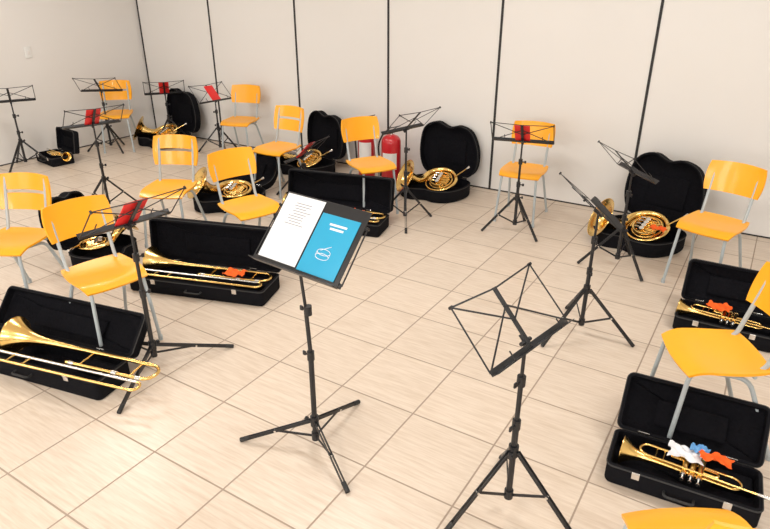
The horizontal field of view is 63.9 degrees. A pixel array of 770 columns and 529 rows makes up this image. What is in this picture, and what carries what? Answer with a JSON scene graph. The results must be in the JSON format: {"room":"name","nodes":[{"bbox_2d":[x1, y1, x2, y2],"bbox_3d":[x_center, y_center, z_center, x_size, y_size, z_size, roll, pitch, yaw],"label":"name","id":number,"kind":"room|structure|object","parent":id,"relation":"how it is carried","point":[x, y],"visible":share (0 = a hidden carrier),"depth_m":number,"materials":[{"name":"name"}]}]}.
{"room":"music room","nodes":[
{"label":"music room","id":0,"kind":"room"},
{"bbox_2d":[0,0,155,164],"bbox_3d":[-5.640,-1.763,4.768,0.100,3.100,9.000,15,29,29],"label":"wall","id":1,"kind":"structure","parent":0,"point":[89,40],"depth_m":7.47,"materials":[{"name":"white paint"}]},
{"bbox_2d":[23,47,31,57],"bbox_3d":[-4.087,-2.429,7.068,0.018,0.120,0.075,15,29,29],"label":"light switch","id":2,"kind":"object","parent":1,"relation":"attached to","point":[27,50],"visible":1,"depth_m":7.06,"materials":[{"name":"white plastic"}]},
{"bbox_2d":[0,135,133,165],"bbox_3d":[-5.623,-0.332,5.353,0.005,0.012,8.900,15,29,29],"label":"baseboard","id":3,"kind":"structure","parent":1,"relation":"attached to","point":[132,135],"depth_m":7.91,"materials":[{"name":"black"}]},
{"bbox_2d":[0,136,769,528],"bbox_3d":[-0.955,0.946,2.721,11.220,0.100,9.100,15,29,29],"label":"floor","id":4,"kind":"structure","parent":0,"point":[430,422],"depth_m":3.24,"materials":[{"name":"tile"}]},
{"bbox_2d":[0,85,45,172],"bbox_3d":[-4.096,-1.542,6.900,0.530,0.921,0.492,-14,28,-27],"label":"music stand","id":5,"kind":"object","parent":4,"relation":"on","point":[20,141],"visible":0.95,"depth_m":6.87,"materials":[{"name":"black metal"}]},
{"bbox_2d":[0,172,64,288],"bbox_3d":[-2.369,-0.137,3.979,0.385,0.810,0.480,3,25,7],"label":"chair","id":6,"kind":"object","parent":4,"relation":"on","point":[14,241],"visible":0.91,"depth_m":4.02,"materials":[{"name":"yellow plastic"}]},
{"bbox_2d":[35,127,79,166],"bbox_3d":[-3.847,-1.381,7.208,0.448,0.361,0.403,19,31,36],"label":"instrument case","id":7,"kind":"object","parent":4,"relation":"on","point":[67,140],"visible":0.95,"depth_m":7.24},
{"bbox_2d":[46,148,70,160],"bbox_3d":[-3.855,-1.298,7.220,0.489,0.107,0.141,19,31,36],"label":"trumpet","id":8,"kind":"object","parent":7,"relation":"in","point":[51,153],"depth_m":7.13,"materials":[{"name":"gold metal"}]},
{"bbox_2d":[0,286,150,399],"bbox_3d":[-1.839,0.410,3.407,1.008,0.298,0.487,9,26,19],"label":"instrument case","id":9,"kind":"object","parent":4,"relation":"on","point":[52,316],"visible":0.75,"depth_m":3.44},
{"bbox_2d":[0,316,160,391],"bbox_3d":[-1.606,0.487,3.239,0.951,0.210,0.337,9,26,14],"label":"trombone","id":10,"kind":"object","parent":9,"relation":"in","point":[17,334],"depth_m":3.25,"materials":[{"name":"gold metal"}]},
{"bbox_2d":[38,191,137,265],"bbox_3d":[-2.183,-0.282,4.633,0.542,0.525,0.488,4,25,9],"label":"instrument case","id":11,"kind":"object","parent":4,"relation":"on","point":[123,244],"visible":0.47,"depth_m":4.69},
{"bbox_2d":[67,214,138,251],"bbox_3d":[-2.127,-0.266,4.660,0.487,0.216,0.404,-9,26,-18],"label":"french horn","id":12,"kind":"object","parent":11,"relation":"in","point":[93,245],"depth_m":4.63,"materials":[{"name":"gold metal"}]},
{"bbox_2d":[72,77,124,153],"bbox_3d":[-3.455,-1.865,7.611,0.525,0.910,0.483,-2,25,-5],"label":"music stand","id":13,"kind":"object","parent":4,"relation":"on","point":[107,126],"visible":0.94,"depth_m":7.53,"materials":[{"name":"black metal"}]},
{"bbox_2d":[62,103,135,203],"bbox_3d":[-2.524,-0.922,5.495,0.535,0.974,0.447,-5,25,-12],"label":"music stand","id":14,"kind":"object","parent":4,"relation":"on","point":[103,180],"visible":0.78,"depth_m":5.51,"materials":[{"name":"black metal"}]},
{"bbox_2d":[84,108,100,124],"bbox_3d":[-2.537,-1.282,5.354,0.120,0.153,0.153,-19,31,-36],"label":"folder","id":15,"kind":"object","parent":14,"relation":"on","point":[88,121],"visible":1,"depth_m":5.35,"materials":[{"name":"red plastic"}]},
{"bbox_2d":[41,194,162,346],"bbox_3d":[-1.618,0.064,3.535,0.477,0.818,0.385,21,32,38],"label":"chair","id":16,"kind":"object","parent":4,"relation":"on","point":[62,220],"visible":0.86,"depth_m":3.50,"materials":[{"name":"yellow plastic"}]},
{"bbox_2d":[99,80,135,153],"bbox_3d":[-3.335,-1.848,7.683,0.385,0.810,0.480,-5,25,-11],"label":"chair","id":17,"kind":"object","parent":4,"relation":"on","point":[124,84],"visible":0.88,"depth_m":7.72,"materials":[{"name":"yellow laminate"}]},
{"bbox_2d":[76,186,233,413],"bbox_3d":[-1.327,0.071,3.290,0.694,1.016,0.756,20,31,36],"label":"music stand","id":18,"kind":"object","parent":4,"relation":"on","point":[152,349],"visible":0.9,"depth_m":3.19,"materials":[{"name":"black metal"}]},
{"bbox_2d":[115,198,147,226],"bbox_3d":[-1.246,-0.256,3.029,0.153,0.153,0.120,20,31,36],"label":"folder","id":19,"kind":"object","parent":18,"relation":"on","point":[124,219],"visible":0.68,"depth_m":3.02,"materials":[{"name":"red plastic"}]},
{"bbox_2d":[142,80,186,134],"bbox_3d":[-2.820,-2.001,8.027,0.518,0.809,0.471,-9,26,-18],"label":"music stand","id":20,"kind":"object","parent":4,"relation":"on","point":[168,120],"visible":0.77,"depth_m":7.93,"materials":[{"name":"black metal"}]},
{"bbox_2d":[158,82,168,92],"bbox_3d":[-2.802,-2.240,7.821,0.120,0.153,0.153,-9,26,-18],"label":"folder","id":21,"kind":"object","parent":20,"relation":"on","point":[161,90],"visible":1,"depth_m":7.81,"materials":[{"name":"red plastic"}]},
{"bbox_2d":[137,88,200,149],"bbox_3d":[-2.828,-1.890,7.955,0.646,0.659,0.671,19,31,36],"label":"instrument case","id":22,"kind":"object","parent":4,"relation":"on","point":[183,107],"visible":0.53,"depth_m":8.11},
{"bbox_2d":[133,116,186,139],"bbox_3d":[-2.954,-1.771,7.906,0.647,0.287,0.537,19,55,36],"label":"french horn","id":23,"kind":"object","parent":22,"relation":"in","point":[141,129],"depth_m":7.94,"materials":[{"name":"gold metal"}]},
{"bbox_2d":[139,134,206,247],"bbox_3d":[-1.716,-0.591,4.963,0.385,0.810,0.480,3,25,5],"label":"chair","id":24,"kind":"object","parent":4,"relation":"on","point":[159,186],"visible":0.88,"depth_m":5.00,"materials":[{"name":"yellow laminate"}]},
{"bbox_2d":[130,216,281,305],"bbox_3d":[-1.233,-0.036,4.237,1.008,0.411,0.464,6,25,13],"label":"instrument case","id":25,"kind":"object","parent":4,"relation":"on","point":[218,244],"visible":0.6,"depth_m":4.35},
{"bbox_2d":[142,246,271,287],"bbox_3d":[-1.225,0.047,4.250,0.951,0.210,0.337,6,25,13],"label":"trombone","id":26,"kind":"object","parent":25,"relation":"in","point":[153,261],"depth_m":4.27,"materials":[{"name":"gold metal"}]},
{"bbox_2d":[222,267,247,276],"bbox_3d":[-1.012,0.054,4.164,0.156,0.032,0.105,6,25,13],"label":"cloth","id":27,"kind":"object","parent":25,"relation":"on","point":[231,271],"visible":1,"depth_m":4.16,"materials":[{"name":"orange fabric"}]},
{"bbox_2d":[188,81,236,151],"bbox_3d":[-2.015,-1.769,7.511,0.495,0.820,0.532,18,30,34],"label":"music stand","id":28,"kind":"object","parent":4,"relation":"on","point":[218,128],"visible":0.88,"depth_m":7.52,"materials":[{"name":"black metal"}]},
{"bbox_2d":[204,85,220,99],"bbox_3d":[-2.072,-2.059,7.404,0.153,0.153,0.120,18,30,34],"label":"folder","id":29,"kind":"object","parent":28,"relation":"on","point":[210,90],"visible":1,"depth_m":7.40,"materials":[{"name":"red plastic"}]},
{"bbox_2d":[193,152,277,212],"bbox_3d":[-1.425,-0.836,6.005,0.629,0.380,1.023,4,25,9],"label":"instrument case","id":30,"kind":"object","parent":4,"relation":"on","point":[266,166],"visible":0.36,"depth_m":6.09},
{"bbox_2d":[187,167,263,198],"bbox_3d":[-1.512,-0.780,5.713,0.630,0.279,0.522,4,33,9],"label":"french horn","id":31,"kind":"object","parent":30,"relation":"in","point":[235,191],"depth_m":5.72,"materials":[{"name":"gold metal"}]},
{"bbox_2d":[220,84,263,149],"bbox_3d":[-1.695,-1.675,7.299,0.385,0.818,0.477,6,26,13],"label":"chair","id":32,"kind":"object","parent":4,"relation":"on","point":[242,93],"visible":0.94,"depth_m":7.33,"materials":[{"name":"yellow laminate"}]},
{"bbox_2d":[207,147,280,269],"bbox_3d":[-1.012,-0.410,4.560,0.385,0.818,0.477,-20,32,-37],"label":"chair","id":33,"kind":"object","parent":4,"relation":"on","point":[237,161],"visible":0.9,"depth_m":4.55,"materials":[{"name":"yellow laminate"}]},
{"bbox_2d":[253,105,303,198],"bbox_3d":[-1.045,-1.131,6.130,0.385,0.810,0.480,15,29,29],"label":"chair","id":34,"kind":"object","parent":4,"relation":"on","point":[276,148],"visible":0.98,"depth_m":6.13,"materials":[{"name":"yellow laminate"}]},
{"bbox_2d":[276,135,329,194],"bbox_3d":[-0.742,-0.932,5.998,0.534,0.570,0.452,-16,29,-31],"label":"music stand","id":35,"kind":"object","parent":4,"relation":"on","point":[303,165],"visible":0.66,"depth_m":5.99,"materials":[{"name":"black metal"}]},
{"bbox_2d":[296,141,314,157],"bbox_3d":[-0.761,-1.104,5.934,0.153,0.153,0.120,12,27,24],"label":"folder","id":36,"kind":"object","parent":35,"relation":"on","point":[309,145],"visible":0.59,"depth_m":5.91,"materials":[{"name":"red plastic"}]},
{"bbox_2d":[239,191,371,493],"bbox_3d":[-0.265,0.301,2.669,0.619,1.120,0.565,18,30,33],"label":"music stand","id":37,"kind":"object","parent":4,"relation":"on","point":[357,215],"visible":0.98,"depth_m":2.58,"materials":[{"name":"black metal"}]},
{"bbox_2d":[258,193,325,266],"bbox_3d":[-0.389,-0.149,2.576,0.215,0.220,0.205,18,30,33],"label":"sheet","id":38,"kind":"object","parent":37,"relation":"on","point":[298,216],"visible":1,"depth_m":2.57,"materials":[{"name":"white paper"}]},
{"bbox_2d":[296,212,360,281],"bbox_3d":[-0.226,-0.072,2.452,0.200,0.191,0.178,18,30,33],"label":"brochure","id":39,"kind":"object","parent":37,"relation":"on","point":[329,244],"visible":1,"depth_m":2.45,"materials":[{"name":"blue paper"}]},
{"bbox_2d":[280,110,346,174],"bbox_3d":[-0.828,-1.331,6.791,0.601,0.620,0.639,22,33,39],"label":"instrument case","id":40,"kind":"object","parent":4,"relation":"on","point":[320,125],"visible":0.63,"depth_m":6.94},
{"bbox_2d":[280,149,332,167],"bbox_3d":[-0.957,-1.226,6.748,0.601,0.267,0.499,22,57,39],"label":"french horn","id":41,"kind":"object","parent":40,"relation":"in","point":[307,160],"depth_m":6.76,"materials":[{"name":"gold metal"}]},
{"bbox_2d":[273,168,394,236],"bbox_3d":[-0.451,-0.552,5.356,0.988,0.408,0.488,8,26,17],"label":"instrument case","id":42,"kind":"object","parent":4,"relation":"on","point":[346,189],"visible":0.58,"depth_m":5.47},
{"bbox_2d":[282,191,385,222],"bbox_3d":[-0.448,-0.465,5.358,0.951,0.210,0.337,8,26,17],"label":"trombone","id":43,"kind":"object","parent":42,"relation":"in","point":[373,218],"depth_m":5.26,"materials":[{"name":"gold metal"}]},
{"bbox_2d":[354,115,374,175],"bbox_3d":[-0.198,-1.247,6.532,0.188,0.684,0.181,20,32,37],"label":"fire extinguisher","id":44,"kind":"object","parent":4,"relation":"on","point":[366,148],"visible":0.19,"depth_m":6.47,"materials":[{"name":"red"}]},
{"bbox_2d":[341,116,398,213],"bbox_3d":[-0.142,-0.889,5.598,0.385,0.818,0.477,-13,28,-25],"label":"chair","id":45,"kind":"object","parent":4,"relation":"on","point":[360,127],"visible":0.94,"depth_m":5.60,"materials":[{"name":"yellow laminate"}]},
{"bbox_2d":[378,126,400,180],"bbox_3d":[0.062,-1.125,6.348,0.201,0.618,0.201,-22,33,-39],"label":"fire extinguisher","id":46,"kind":"object","parent":4,"relation":"on","point":[390,143],"visible":0.59,"depth_m":6.26,"materials":[{"name":"red metal"}]},
{"bbox_2d":[381,106,440,233],"bbox_3d":[0.163,-0.843,5.286,0.526,1.004,0.484,-23,33,-40],"label":"music stand","id":47,"kind":"object","parent":4,"relation":"on","point":[405,190],"visible":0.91,"depth_m":5.23,"materials":[{"name":"black metal"}]},
{"bbox_2d":[400,120,479,202],"bbox_3d":[0.525,-1.022,6.074,0.646,0.660,0.662,14,28,27],"label":"instrument case","id":48,"kind":"object","parent":4,"relation":"on","point":[456,148],"visible":0.75,"depth_m":6.25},
{"bbox_2d":[396,160,469,191],"bbox_3d":[0.419,-0.895,6.010,0.647,0.287,0.537,14,52,27],"label":"french horn","id":49,"kind":"object","parent":48,"relation":"in","point":[412,178],"depth_m":6.07,"materials":[{"name":"gold metal"}]},
{"bbox_2d":[444,262,573,528],"bbox_3d":[0.522,0.570,2.263,0.484,0.977,0.526,22,33,39],"label":"music stand","id":50,"kind":"object","parent":4,"relation":"on","point":[512,452],"visible":1,"depth_m":2.31,"materials":[{"name":"black metal"}]},
{"bbox_2d":[481,121,554,241],"bbox_3d":[1.104,-0.734,5.111,0.520,0.954,0.475,8,26,17],"label":"music stand","id":51,"kind":"object","parent":4,"relation":"on","point":[517,197],"visible":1,"depth_m":5.05,"materials":[{"name":"black metal"}]},
{"bbox_2d":[514,125,529,140],"bbox_3d":[1.086,-1.039,4.878,0.120,0.153,0.153,8,26,17],"label":"folder","id":52,"kind":"object","parent":51,"relation":"on","point":[516,127],"visible":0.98,"depth_m":4.87,"materials":[{"name":"red plastic"}]},
{"bbox_2d":[493,120,555,227],"bbox_3d":[1.227,-0.808,5.423,0.385,0.818,0.477,12,27,24],"label":"chair","id":53,"kind":"object","parent":4,"relation":"on","point":[529,171],"visible":0.84,"depth_m":5.41,"materials":[{"name":"yellow laminate"}]},
{"bbox_2d":[541,172,634,346],"bbox_3d":[1.113,0.002,3.529,0.484,0.945,0.574,-13,28,-26],"label":"music stand","id":54,"kind":"object","parent":4,"relation":"on","point":[604,212],"visible":0.97,"depth_m":3.60,"materials":[{"name":"black metal"}]},
{"bbox_2d":[577,140,658,280],"bbox_3d":[1.661,-0.393,4.431,0.436,0.905,0.536,4,25,9],"label":"music stand","id":55,"kind":"object","parent":4,"relation":"on","point":[633,171],"visible":0.98,"depth_m":4.44,"materials":[{"name":"black metal"}]},
{"bbox_2d":[593,152,706,257],"bbox_3d":[2.110,-0.499,4.939,0.726,0.662,0.657,-21,32,-37],"label":"instrument case","id":56,"kind":"object","parent":4,"relation":"on","point":[679,191],"visible":0.55,"depth_m":5.05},
{"bbox_2d":[587,198,687,241],"bbox_3d":[1.953,-0.380,4.892,0.546,0.292,0.658,-43,43,-23],"label":"french horn","id":57,"kind":"object","parent":56,"relation":"in","point":[634,218],"depth_m":4.93,"materials":[{"name":"gold metal"}]},
{"bbox_2d":[649,224,666,231],"bbox_3d":[2.123,-0.283,4.788,0.096,0.032,0.132,-21,32,-37],"label":"cloth","id":58,"kind":"object","parent":56,"relation":"on","point":[661,228],"visible":1,"depth_m":4.78,"materials":[{"name":"orange fabric"}]},
{"bbox_2d":[604,372,769,527],"bbox_3d":[1.293,0.766,2.636,0.588,0.299,0.515,12,28,25],"label":"instrument case","id":59,"kind":"object","parent":4,"relation":"on","point":[731,427],"visible":0.95,"depth_m":2.69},
{"bbox_2d":[667,440,704,465],"bbox_3d":[1.273,0.795,2.608,0.143,0.033,0.107,12,28,25],"label":"cloth","id":60,"kind":"object","parent":59,"relation":"on","point":[677,449],"visible":0.98,"depth_m":2.61,"materials":[{"name":"white fabric"}]},
{"bbox_2d":[618,436,769,501],"bbox_3d":[1.280,0.859,2.550,0.575,0.125,0.166,15,29,30],"label":"trumpet","id":61,"kind":"object","parent":59,"relation":"in","point":[628,451],"depth_m":2.56,"materials":[{"name":"gold metal"}]},
{"bbox_2d":[690,442,710,452],"bbox_3d":[1.333,0.779,2.609,0.077,0.032,0.051,13,28,25],"label":"cloth","id":62,"kind":"object","parent":59,"relation":"on","point":[693,446],"visible":0.91,"depth_m":2.61,"materials":[{"name":"blue fabric"}]},
{"bbox_2d":[699,449,734,468],"bbox_3d":[1.366,0.798,2.543,0.134,0.033,0.062,12,28,25],"label":"cloth","id":63,"kind":"object","parent":59,"relation":"on","point":[715,456],"visible":1,"depth_m":2.54,"materials":[{"name":"orange fabric"}]},
{"bbox_2d":[621,507,754,528],"bbox_3d":[0.926,0.879,1.772,0.385,0.818,0.477,-1,25,-3],"label":"chair","id":64,"kind":"object","parent":4,"relation":"on","point":[679,517],"visible":1,"depth_m":1.90,"materials":[{"name":"yellow plastic"}]},
{"bbox_2d":[650,261,769,461],"bbox_3d":[1.502,0.419,2.766,0.477,0.818,0.385,2,25,4],"label":"chair","id":65,"kind":"object","parent":4,"relation":"on","point":[728,354],"visible":0.94,"depth_m":2.75,"materials":[{"name":"yellow plastic"}]},
{"bbox_2d":[661,160,766,282],"bbox_3d":[2.251,-0.254,4.224,0.477,0.818,0.385,-21,32,-37],"label":"chair","id":66,"kind":"object","parent":4,"relation":"on","point":[746,180],"visible":0.96,"depth_m":4.21,"materials":[{"name":"yellow laminate"}]},
{"bbox_2d":[672,259,769,352],"bbox_3d":[2.082,0.232,3.728,0.548,0.351,0.439,14,28,28],"label":"instrument case","id":67,"kind":"object","parent":4,"relation":"on","point":[704,281],"visible":0.69,"depth_m":3.83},
{"bbox_2d":[706,300,732,312],"bbox_3d":[2.038,0.257,3.764,0.146,0.032,0.106,14,28,28],"label":"cloth","id":68,"kind":"object","parent":67,"relation":"on","point":[721,307],"visible":1,"depth_m":3.76,"materials":[{"name":"orange fabric"}]},
{"bbox_2d":[676,298,769,329],"bbox_3d":[2.066,0.331,3.694,0.575,0.125,0.166,17,30,32],"label":"trumpet","id":69,"kind":"object","parent":67,"relation":"in","point":[682,308],"depth_m":3.73,"materials":[{"name":"gold metal"}]},
{"bbox_2d":[136,0,769,236],"bbox_3d":[1.435,-2.106,5.512,11.020,3.100,0.100,15,29,29],"label":"wall","id":70,"kind":"structure","parent":0,"point":[580,67],"depth_m":5.82,"materials":[{"name":"white paint"}]},
{"bbox_2d":[136,0,156,127],"bbox_3d":[-3.246,-3.310,8.117,0.022,3.100,0.007,15,29,29],"label":"trim","id":71,"kind":"structure","parent":70,"relation":"attached to","point":[136,0],"depth_m":8.37,"materials":[{"name":"black metal"}]},
{"bbox_2d":[206,0,221,133],"bbox_3d":[-2.135,-3.018,7.486,0.022,3.100,0.007,15,29,29],"label":"trim","id":72,"kind":"structure","parent":70,"relation":"attached to","point":[206,0],"depth_m":7.69,"materials":[{"name":"black metal"}]},
{"bbox_2d":[293,0,302,150],"bbox_3d":[-1.000,-2.720,6.840,0.022,3.100,0.007,15,29,29],"label":"trim","id":73,"kind":"structure","parent":70,"relation":"attached to","point":[293,0],"depth_m":7.01,"materials":[{"name":"black metal"}]},
{"bbox_2d":[387,0,388,128],"bbox_3d":[0.034,-2.448,6.252,0.022,3.100,0.007,15,29,29],"label":"trim","id":74,"kind":"structure","parent":70,"relation":"attached to","point":[387,0],"depth_m":6.42,"materials":[{"name":"black"}]},
{"bbox_2d":[194,136,769,238],"bbox_3d":[1.407,-0.686,6.120,11.020,0.012,0.005,15,29,29],"label":"baseboard","id":75,"kind":"structure","parent":70,"relation":"attached to","point":[194,136],"depth_m":6.07,"materials":[{"name":"black"}]},
{"bbox_2d":[488,0,504,188],"bbox_3d":[1.068,-2.176,5.664,0.022,3.100,0.007,15,29,29],"label":"trim","id":76,"kind":"structure","parent":70,"relation":"attached to","point":[502,7],"depth_m":5.90,"materials":[{"name":"black metal"}]},
{"bbox_2d":[627,0,663,211],"bbox_3d":[2.212,-1.876,5.013,0.022,3.100,0.007,15,29,29],"label":"trim","id":77,"kind":"structure","parent":70,"relation":"attached to","point":[662,1],"depth_m":5.15,"materials":[{"name":"black metal"}]}
]}

